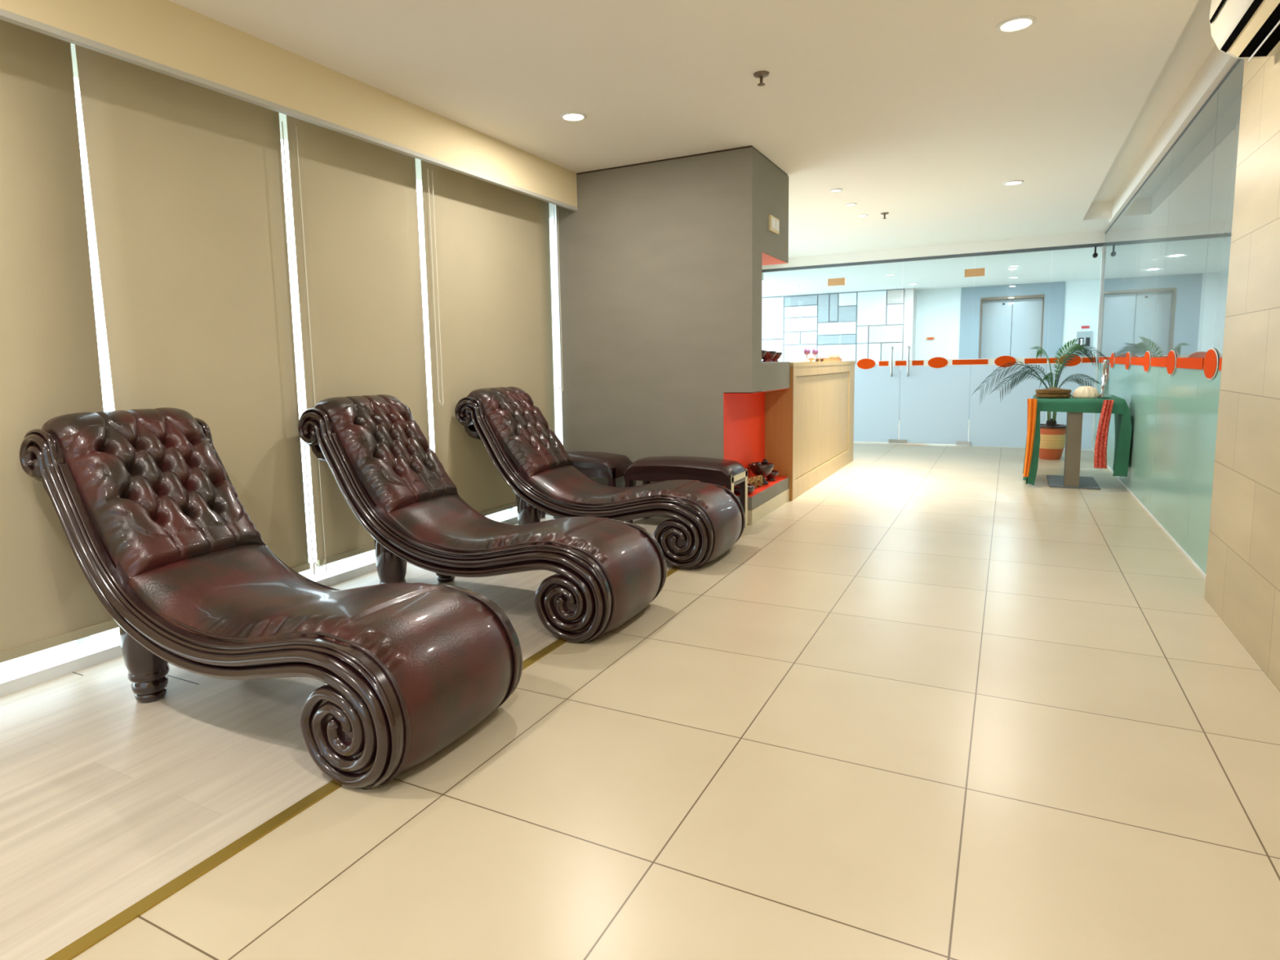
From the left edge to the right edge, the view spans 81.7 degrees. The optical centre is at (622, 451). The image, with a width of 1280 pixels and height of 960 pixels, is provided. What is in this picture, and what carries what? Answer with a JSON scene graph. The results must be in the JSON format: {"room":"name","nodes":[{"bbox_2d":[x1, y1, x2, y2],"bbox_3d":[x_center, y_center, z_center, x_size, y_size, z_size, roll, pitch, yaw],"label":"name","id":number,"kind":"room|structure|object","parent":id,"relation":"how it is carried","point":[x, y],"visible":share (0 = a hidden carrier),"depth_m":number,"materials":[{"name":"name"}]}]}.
{"room":"spa","nodes":[
{"label":"spa","id":0,"kind":"room"},
{"bbox_2d":[0,419,1279,959],"bbox_3d":[2.021,0.363,6.316,8.200,0.101,17.700,2,8,27],"label":"floor","id":1,"kind":"structure","parent":0,"point":[935,702],"depth_m":1.96,"materials":[{"name":"tile"}]},
{"bbox_2d":[19,407,523,789],"bbox_3d":[-1.179,0.360,2.437,1.688,0.980,0.588,2,8,27],"label":"chaise longue","id":2,"kind":"object","parent":1,"relation":"on","point":[144,501],"visible":1,"depth_m":2.31,"materials":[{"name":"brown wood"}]},
{"bbox_2d":[44,524,748,959],"bbox_3d":[-0.803,0.900,1.877,0.038,0.025,7.160,2,8,27],"label":"trim","id":3,"kind":"structure","parent":1,"relation":"on","point":[122,918],"depth_m":1.63,"materials":[{"name":"gold metal"}]},
{"bbox_2d":[297,394,666,643],"bbox_3d":[-0.666,0.233,3.426,1.688,0.980,0.588,2,8,27],"label":"chaise longue","id":4,"kind":"object","parent":1,"relation":"on","point":[608,571],"visible":0.99,"depth_m":3.31,"materials":[{"name":"leather"}]},
{"bbox_2d":[540,451,634,518],"bbox_3d":[-0.267,0.240,5.307,0.620,0.471,0.332,2,8,27],"label":"stool","id":5,"kind":"object","parent":1,"relation":"on","point":[611,466],"visible":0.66,"depth_m":5.10,"materials":[{"name":"brown leather"}]},
{"bbox_2d":[454,386,745,569],"bbox_3d":[-0.147,0.104,4.433,1.688,0.980,0.588,2,8,27],"label":"chaise longue","id":6,"kind":"object","parent":1,"relation":"on","point":[708,519],"visible":0.94,"depth_m":4.32,"materials":[{"name":"leather"}]},
{"bbox_2d":[623,456,747,527],"bbox_3d":[0.421,0.271,4.950,0.756,0.466,0.332,2,8,27],"label":"bench","id":7,"kind":"object","parent":1,"relation":"on","point":[727,473],"visible":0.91,"depth_m":4.82,"materials":[{"name":"brown leather"}]},
{"bbox_2d":[764,360,855,501],"bbox_3d":[1.622,-0.307,7.033,0.662,1.080,2.576,2,8,27],"label":"reception counter","id":8,"kind":"object","parent":1,"relation":"on","point":[809,424],"depth_m":6.31,"materials":[{"name":"brown wood"}]},
{"bbox_2d":[803,348,810,361],"bbox_3d":[1.633,-0.856,6.557,0.060,0.120,0.060,2,8,27],"label":"ornament","id":9,"kind":"object","parent":8,"relation":"on","point":[806,351],"visible":0.95,"depth_m":6.54,"materials":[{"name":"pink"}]},
{"bbox_2d":[812,348,818,361],"bbox_3d":[1.776,-0.890,6.829,0.060,0.120,0.060,2,8,27],"label":"ornament","id":10,"kind":"object","parent":8,"relation":"on","point":[815,351],"visible":0.84,"depth_m":6.81,"materials":[{"name":"purple"}]},
{"bbox_2d":[790,360,855,367],"bbox_3d":[1.611,-0.826,6.972,0.662,0.035,2.576,2,8,27],"label":"countertop","id":11,"kind":"structure","parent":8,"relation":"on","point":[793,364],"depth_m":6.51,"materials":[{"name":"brown wood"}]},
{"bbox_2d":[808,357,841,361],"bbox_3d":[2.019,-0.915,7.340,0.150,0.040,0.830,2,8,27],"label":"serving tray","id":12,"kind":"object","parent":8,"relation":"on","point":[826,359],"visible":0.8,"depth_m":7.24,"materials":[{"name":"brown wood"}]},
{"bbox_2d":[827,354,839,358],"bbox_3d":[2.240,-0.994,7.846,0.100,0.070,0.100,2,8,27],"label":"box","id":13,"kind":"object","parent":8,"relation":"on","point":[828,355],"visible":0.43,"depth_m":7.80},
{"bbox_2d":[971,337,1107,459],"bbox_3d":[4.386,-0.558,7.882,1.347,1.271,0.597,0,7,13],"label":"potted palm","id":14,"kind":"object","parent":1,"relation":"on","point":[1052,435],"visible":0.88,"depth_m":7.78,"materials":[{"name":"green plant"}]},
{"bbox_2d":[1038,423,1066,459],"bbox_3d":[4.556,-0.104,7.883,0.314,0.362,0.314,2,8,27],"label":"pot","id":15,"kind":"object","parent":1,"relation":"on","point":[1052,436],"depth_m":7.78,"materials":[{"name":"orange ceramic"}]},
{"bbox_2d":[1046,412,1100,489],"bbox_3d":[3.882,-0.099,6.378,0.610,0.730,0.710,2,8,27],"label":"pedestal table","id":16,"kind":"object","parent":1,"relation":"on","point":[1071,478],"visible":0.69,"depth_m":6.11,"materials":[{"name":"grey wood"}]},
{"bbox_2d":[1022,395,1132,484],"bbox_3d":[3.881,-0.099,6.376,0.734,0.742,0.776,2,8,27],"label":"tablecloth","id":17,"kind":"object","parent":16,"relation":"on","point":[1121,410],"visible":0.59,"depth_m":6.01,"materials":[{"name":"green fabric"}]},
{"bbox_2d":[1022,398,1037,476],"bbox_3d":[3.387,-0.113,6.150,0.079,0.652,0.029,2,8,27],"label":"scarf","id":18,"kind":"object","parent":17,"relation":"hanging from","point":[1032,403],"visible":1,"depth_m":6.14,"materials":[{"name":"orange fabric"}]},
{"bbox_2d":[1035,386,1071,398],"bbox_3d":[3.629,-0.501,6.238,0.264,0.090,0.220,2,8,27],"label":"rattan tray","id":19,"kind":"object","parent":17,"relation":"on","point":[1053,392],"visible":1,"depth_m":6.16,"materials":[{"name":"brown wicker"}]},
{"bbox_2d":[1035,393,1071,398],"bbox_3d":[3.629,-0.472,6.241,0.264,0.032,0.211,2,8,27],"label":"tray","id":20,"kind":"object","parent":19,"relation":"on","point":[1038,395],"depth_m":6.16,"materials":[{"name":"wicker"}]},
{"bbox_2d":[1071,386,1098,398],"bbox_3d":[3.846,-0.495,6.147,0.192,0.099,0.153,2,8,27],"label":"scallop shell","id":21,"kind":"object","parent":17,"relation":"on","point":[1082,392],"visible":0.98,"depth_m":6.10,"materials":[{"name":"beige ceramic"}]},
{"bbox_2d":[1093,400,1114,468],"bbox_3d":[3.846,-0.139,5.917,0.113,0.551,0.030,2,8,27],"label":"scarf","id":22,"kind":"object","parent":17,"relation":"hanging from","point":[1101,440],"visible":1,"depth_m":5.92,"materials":[{"name":"red fabric"}]},
{"bbox_2d":[1097,360,1111,398],"bbox_3d":[3.927,-0.592,6.024,0.098,0.310,0.073,-1,7,2],"label":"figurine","id":23,"kind":"object","parent":17,"relation":"on","point":[1104,386],"visible":1,"depth_m":6.01,"materials":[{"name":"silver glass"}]},
{"bbox_2d":[548,202,763,444],"bbox_3d":[-1.125,-0.694,4.904,0.440,2.655,12.550,2,8,27],"label":"wall","id":24,"kind":"structure","parent":0,"point":[553,221],"depth_m":5.71,"materials":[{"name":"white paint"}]},
{"bbox_2d":[71,671,198,684],"bbox_3d":[-1.758,0.815,2.686,0.555,0.001,0.056,0,7,11],"label":"trim","id":25,"kind":"structure","parent":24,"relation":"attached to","point":[72,672],"depth_m":2.66,"materials":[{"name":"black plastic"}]},
{"bbox_2d":[0,43,549,696],"bbox_3d":[-1.795,-0.437,3.328,0.220,2.340,5.500,2,8,27],"label":"window","id":26,"kind":"structure","parent":24,"relation":"in","point":[19,678],"depth_m":2.82,"materials":[{"name":"white metal"}]},
{"bbox_2d":[0,19,119,662],"bbox_3d":[-2.472,-0.316,1.817,0.042,2.240,2.189,2,8,27],"label":"roller blind","id":27,"kind":"object","parent":26,"relation":"attached to","point":[50,363],"visible":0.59,"depth_m":2.60,"materials":[{"name":"fabric"}]},
{"bbox_2d":[75,44,310,572],"bbox_3d":[-1.766,-0.489,3.164,0.042,2.240,0.844,2,8,27],"label":"roller blind","id":28,"kind":"object","parent":26,"relation":"attached to","point":[187,188],"visible":0.77,"depth_m":3.12,"materials":[{"name":"fabric"}]},
{"bbox_2d":[286,115,430,566],"bbox_3d":[-1.357,-0.589,3.945,0.042,2.240,0.849,2,8,27],"label":"roller blind","id":29,"kind":"object","parent":26,"relation":"attached to","point":[359,197],"visible":0.69,"depth_m":3.83,"materials":[{"name":"fabric"}]},
{"bbox_2d":[281,121,326,574],"bbox_3d":[-1.510,-0.456,3.531,0.013,2.122,0.080,2,8,27],"label":"blind cord","id":30,"kind":"object","parent":29,"relation":"hanging from","point":[325,560],"visible":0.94,"depth_m":3.52,"materials":[{"name":"beige plastic"}]},
{"bbox_2d":[420,160,555,515],"bbox_3d":[-0.835,-0.717,4.942,0.042,2.240,1.333,2,8,27],"label":"roller blind","id":31,"kind":"object","parent":26,"relation":"attached to","point":[493,242],"visible":0.66,"depth_m":4.78,"materials":[{"name":"fabric"}]},
{"bbox_2d":[427,168,444,405],"bbox_3d":[-1.086,-0.945,4.320,0.012,1.352,0.040,2,8,27],"label":"blind cord","id":32,"kind":"object","parent":31,"relation":"hanging from","point":[428,169],"visible":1,"depth_m":4.32,"materials":[{"name":"beige plastic"}]},
{"bbox_2d":[555,146,790,518],"bbox_3d":[0.410,-0.800,5.597,1.478,2.443,0.950,2,8,27],"label":"wall","id":33,"kind":"structure","parent":0,"point":[660,263],"depth_m":5.12,"materials":[{"name":"grey paint"}]},
{"bbox_2d":[0,0,577,207],"bbox_3d":[-1.984,-1.471,2.175,0.030,0.240,7.130,2,8,27],"label":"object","id":34,"kind":"structure","parent":33,"relation":"attached to","point":[167,33],"depth_m":3.15,"materials":[{"name":"beige paint"}]},
{"bbox_2d":[0,8,577,210],"bbox_3d":[-1.980,-1.342,2.189,0.033,0.020,7.130,2,8,27],"label":"trim","id":35,"kind":"structure","parent":33,"relation":"attached to","point":[6,15],"depth_m":2.96,"materials":[{"name":"grey paint"}]},
{"bbox_2d":[553,207,563,391],"bbox_3d":[-0.466,-1.103,5.426,0.013,1.322,0.055,2,8,27],"label":"blind cord","id":36,"kind":"object","parent":33,"relation":"hanging from","point":[553,207],"visible":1,"depth_m":5.42,"materials":[{"name":"beige plastic"}]},
{"bbox_2d":[576,145,787,175],"bbox_3d":[0.366,-2.017,5.422,1.472,0.019,0.864,2,8,27],"label":"trim","id":37,"kind":"structure","parent":33,"relation":"attached to","point":[749,146],"depth_m":4.98,"materials":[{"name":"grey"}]},
{"bbox_2d":[723,387,789,487],"bbox_3d":[0.991,-0.098,5.383,0.196,0.695,0.949,2,8,27],"label":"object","id":38,"kind":"structure","parent":33,"relation":"attached to","point":[744,413],"depth_m":5.39,"materials":[{"name":"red paint"}]},
{"bbox_2d":[733,475,787,497],"bbox_3d":[0.997,0.247,5.432,0.188,0.004,0.939,2,8,27],"label":"trim","id":39,"kind":"structure","parent":33,"relation":"attached to","point":[778,478],"depth_m":5.36,"materials":[{"name":"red paint"}]},
{"bbox_2d":[733,483,754,494],"bbox_3d":[0.825,0.257,5.088,0.162,0.063,0.162,2,8,27],"label":"ceramic bowl","id":40,"kind":"object","parent":39,"relation":"on","point":[750,486],"visible":0.46,"depth_m":5.03,"materials":[{"name":"black ceramic"}]},
{"bbox_2d":[747,478,752,484],"bbox_3d":[0.828,0.228,5.243,0.170,0.082,0.084,2,8,27],"label":"shell","id":41,"kind":"object","parent":39,"relation":"on","point":[749,480],"visible":0.09,"depth_m":5.22,"materials":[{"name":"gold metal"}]},
{"bbox_2d":[747,476,758,488],"bbox_3d":[0.878,0.218,5.317,0.170,0.082,0.084,2,8,27],"label":"shell","id":42,"kind":"object","parent":39,"relation":"on","point":[755,482],"visible":0.26,"depth_m":5.30,"materials":[{"name":"gold metal"}]},
{"bbox_2d":[748,475,763,486],"bbox_3d":[0.928,0.208,5.392,0.170,0.082,0.084,2,8,27],"label":"shell","id":43,"kind":"object","parent":39,"relation":"on","point":[760,478],"visible":0.37,"depth_m":5.37,"materials":[{"name":"gold metal"}]},
{"bbox_2d":[749,458,773,484],"bbox_3d":[1.027,0.150,5.469,0.179,0.177,0.179,-3,7,-17],"label":"footed bowl","id":44,"kind":"object","parent":39,"relation":"on","point":[764,468],"visible":0.84,"depth_m":5.41,"materials":[{"name":"brown ceramic"}]},
{"bbox_2d":[765,470,778,480],"bbox_3d":[1.129,0.182,5.636,0.123,0.070,0.123,2,8,27],"label":"ceramic bowl","id":45,"kind":"object","parent":39,"relation":"on","point":[774,473],"visible":0.76,"depth_m":5.60,"materials":[{"name":"brown ceramic"}]},
{"bbox_2d":[737,477,789,510],"bbox_3d":[1.000,0.293,5.432,0.196,0.087,0.947,2,8,27],"label":"trim","id":46,"kind":"structure","parent":33,"relation":"attached to","point":[769,493],"depth_m":5.29,"materials":[{"name":"grey paint"}]},
{"bbox_2d":[761,350,766,361],"bbox_3d":[0.961,-0.685,5.317,0.150,0.085,0.150,2,8,27],"label":"ceramic bowl","id":47,"kind":"object","parent":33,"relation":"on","point":[763,352],"visible":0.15,"depth_m":5.27,"materials":[{"name":"red ceramic"}]},
{"bbox_2d":[747,488,789,524],"bbox_3d":[1.002,0.387,5.441,0.198,0.098,0.950,2,8,27],"label":"trim","id":48,"kind":"structure","parent":33,"relation":"attached to","point":[754,515],"depth_m":5.30,"materials":[{"name":"beige tile"}]},
{"bbox_2d":[761,351,776,362],"bbox_3d":[1.071,-0.704,5.484,0.141,0.080,0.141,2,8,27],"label":"ceramic bowl","id":49,"kind":"object","parent":33,"relation":"on","point":[769,355],"visible":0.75,"depth_m":5.44,"materials":[{"name":"red ceramic"}]},
{"bbox_2d":[768,214,779,234],"bbox_3d":[1.042,-1.570,5.127,0.019,0.106,0.243,2,8,27],"label":"switch plate","id":50,"kind":"object","parent":33,"relation":"attached to","point":[774,223],"visible":1,"depth_m":5.12,"materials":[{"name":"beige paint"}]},
{"bbox_2d":[761,252,787,265],"bbox_3d":[0.466,-1.399,5.573,1.394,0.003,0.655,2,8,27],"label":"trim","id":51,"kind":"structure","parent":33,"relation":"attached to","point":[766,260],"depth_m":5.38,"materials":[{"name":"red paint"}]},
{"bbox_2d":[771,351,782,361],"bbox_3d":[1.154,-0.720,5.643,0.127,0.072,0.127,2,8,27],"label":"ceramic bowl","id":52,"kind":"object","parent":33,"relation":"on","point":[777,356],"visible":0.54,"depth_m":5.60,"materials":[{"name":"red ceramic"}]},
{"bbox_2d":[168,0,1238,257],"bbox_3d":[0.693,-1.976,3.786,4.600,0.310,12.550,2,8,27],"label":"ceiling","id":53,"kind":"structure","parent":0,"point":[921,112],"depth_m":3.74,"materials":[{"name":"white paint"}]},
{"bbox_2d":[560,111,586,121],"bbox_3d":[-0.272,-1.848,4.087,0.148,0.007,0.148,2,8,27],"label":"recessed light","id":54,"kind":"object","parent":53,"relation":"in","point":[569,116],"visible":1,"depth_m":4.08,"materials":[{"name":"white paint"}]},
{"bbox_2d":[563,114,582,119],"bbox_3d":[-0.272,-1.849,4.087,0.107,0.002,0.107,2,8,27],"label":"diffuser","id":55,"kind":"object","parent":54,"relation":"attached to","point":[566,117],"depth_m":4.09,"materials":[{"name":"beige plastic"}]},
{"bbox_2d":[753,70,768,86],"bbox_3d":[0.663,-1.779,3.538,0.076,0.051,0.076,2,8,27],"label":"sprinkler","id":56,"kind":"object","parent":53,"relation":"attached to","point":[759,74],"visible":1,"depth_m":3.53,"materials":[{"name":"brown metal"}]},
{"bbox_2d":[830,188,842,191],"bbox_3d":[1.726,-2.111,5.983,0.094,0.007,0.094,2,8,27],"label":"recessed light","id":57,"kind":"object","parent":53,"relation":"in","point":[834,189],"visible":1,"depth_m":5.97,"materials":[{"name":"white paint"}]},
{"bbox_2d":[845,203,856,205],"bbox_3d":[2.016,-2.182,6.538,0.094,0.007,0.094,2,8,27],"label":"recessed light","id":58,"kind":"object","parent":53,"relation":"in","point":[847,204],"visible":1,"depth_m":6.53,"materials":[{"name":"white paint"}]},
{"bbox_2d":[880,212,888,218],"bbox_3d":[2.466,-2.219,6.968,0.076,0.051,0.076,2,8,27],"label":"sprinkler","id":59,"kind":"object","parent":53,"relation":"attached to","point":[882,213],"visible":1,"depth_m":6.96,"materials":[{"name":"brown metal"}]},
{"bbox_2d":[1003,180,1024,185],"bbox_3d":[3.087,-2.122,5.848,0.148,0.007,0.148,2,8,27],"label":"recessed light","id":60,"kind":"object","parent":53,"relation":"in","point":[1013,182],"visible":1,"depth_m":5.83,"materials":[{"name":"white paint"}]},
{"bbox_2d":[1005,182,1021,184],"bbox_3d":[3.087,-2.123,5.848,0.107,0.002,0.107,2,8,27],"label":"diffuser","id":61,"kind":"object","parent":60,"relation":"attached to","point":[1006,183],"depth_m":5.85,"materials":[{"name":"beige plastic"}]},
{"bbox_2d":[995,15,1036,32],"bbox_3d":[1.625,-1.764,3.058,0.148,0.007,0.148,2,8,27],"label":"recessed light","id":62,"kind":"object","parent":53,"relation":"in","point":[1020,23],"visible":1,"depth_m":3.05,"materials":[{"name":"white paint"}]},
{"bbox_2d":[1001,18,1031,30],"bbox_3d":[1.625,-1.765,3.058,0.107,0.002,0.107,2,8,27],"label":"diffuser","id":63,"kind":"object","parent":62,"relation":"attached to","point":[1009,24],"depth_m":3.06,"materials":[{"name":"beige plastic"}]},
{"bbox_2d":[761,288,904,420],"bbox_3d":[3.531,-1.778,13.934,3.309,2.310,0.215,2,8,27],"label":"wall","id":64,"kind":"structure","parent":0,"point":[855,326],"depth_m":13.54,"materials":[{"name":"grey"}]},
{"bbox_2d":[902,288,916,359],"bbox_3d":[5.184,-1.743,13.365,0.150,2.310,0.700,2,8,27],"label":"wall","id":65,"kind":"structure","parent":0,"point":[910,294],"depth_m":13.01,"materials":[{"name":"white paint"}]},
{"bbox_2d":[761,246,1102,297],"bbox_3d":[4.867,-2.787,11.551,8.200,0.200,5.150,2,8,27],"label":"ceiling","id":66,"kind":"structure","parent":0,"point":[1078,264],"depth_m":10.78,"materials":[{"name":"white paint"}]},
{"bbox_2d":[915,279,1102,416],"bbox_3d":[6.581,-1.465,10.765,4.740,2.310,5.250,2,8,27],"label":"wall","id":67,"kind":"structure","parent":0,"point":[938,312],"depth_m":13.12,"materials":[{"name":"white paint"}]},
{"bbox_2d":[925,337,934,339],"bbox_3d":[5.530,-2.035,13.302,0.140,0.050,0.023,2,8,27],"label":"wall sign","id":68,"kind":"object","parent":67,"relation":"attached to","point":[927,338],"visible":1,"depth_m":13.29,"materials":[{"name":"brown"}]},
{"bbox_2d":[761,242,1104,449],"bbox_3d":[3.663,-1.252,9.345,3.966,2.335,0.050,2,8,27],"label":"glass partition","id":69,"kind":"structure","parent":67,"relation":"in","point":[992,423],"depth_m":8.92,"materials":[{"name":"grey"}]},
{"bbox_2d":[827,262,906,443],"bbox_3d":[3.160,-1.255,9.577,1.020,2.283,0.104,2,8,27],"label":"door","id":70,"kind":"structure","parent":69,"relation":"attached to","point":[877,388],"depth_m":9.61,"materials":[{"name":"clear glass"}]},
{"bbox_2d":[898,258,985,445],"bbox_3d":[3.940,-1.223,9.175,0.926,2.283,0.089,2,7,26],"label":"door","id":71,"kind":"structure","parent":69,"relation":"attached to","point":[934,402],"depth_m":9.29,"materials":[{"name":"clear glass"}]},
{"bbox_2d":[1092,246,1097,257],"bbox_3d":[5.302,-2.238,8.304,0.052,0.128,0.068,2,8,27],"label":"security camera","id":72,"kind":"object","parent":69,"relation":"attached to","point":[1095,255],"visible":1,"depth_m":8.29,"materials":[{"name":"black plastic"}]},
{"bbox_2d":[761,231,1106,269],"bbox_3d":[3.515,-2.482,9.316,4.480,0.120,0.180,2,8,27],"label":"trim","id":73,"kind":"structure","parent":67,"relation":"attached to","point":[1097,237],"depth_m":8.98,"materials":[{"name":"white paint"}]},
{"bbox_2d":[1075,325,1092,356],"bbox_3d":[7.625,-1.789,12.231,0.220,0.570,0.031,2,8,27],"label":"panel","id":74,"kind":"object","parent":67,"relation":"attached to","point":[1085,337],"visible":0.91,"depth_m":12.21,"materials":[{"name":"white plastic"}]},
{"bbox_2d":[959,281,1065,420],"bbox_3d":[6.740,-1.721,12.910,1.570,2.310,0.370,2,8,27],"label":"wall","id":75,"kind":"structure","parent":0,"point":[1054,308],"depth_m":12.61,"materials":[{"name":"blue"}]},
{"bbox_2d":[977,294,1044,358],"bbox_3d":[6.742,-1.621,12.900,0.970,2.115,0.350,2,8,27],"label":"door","id":76,"kind":"structure","parent":75,"relation":"in","point":[1011,326],"depth_m":12.88,"materials":[{"name":"silver metal"}]},
{"bbox_2d":[1204,51,1279,691],"bbox_3d":[1.170,-0.284,0.288,0.170,2.630,6.450,2,8,27],"label":"wall","id":77,"kind":"structure","parent":0,"point":[1242,584],"depth_m":2.78,"materials":[{"name":"tile"}]},
{"bbox_2d":[1092,58,1244,578],"bbox_3d":[4.044,-0.889,5.777,0.040,2.434,6.000,2,8,27],"label":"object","id":78,"kind":"structure","parent":77,"relation":"in","point":[1166,254],"depth_m":4.46,"materials":[{"name":"grey"}]},
{"bbox_2d":[1208,0,1279,62],"bbox_3d":[2.025,-1.508,2.251,0.209,0.312,1.070,2,8,27],"label":"air conditioner","id":79,"kind":"object","parent":77,"relation":"attached to","point":[1249,29],"visible":1,"depth_m":2.54,"materials":[{"name":"beige plastic"}]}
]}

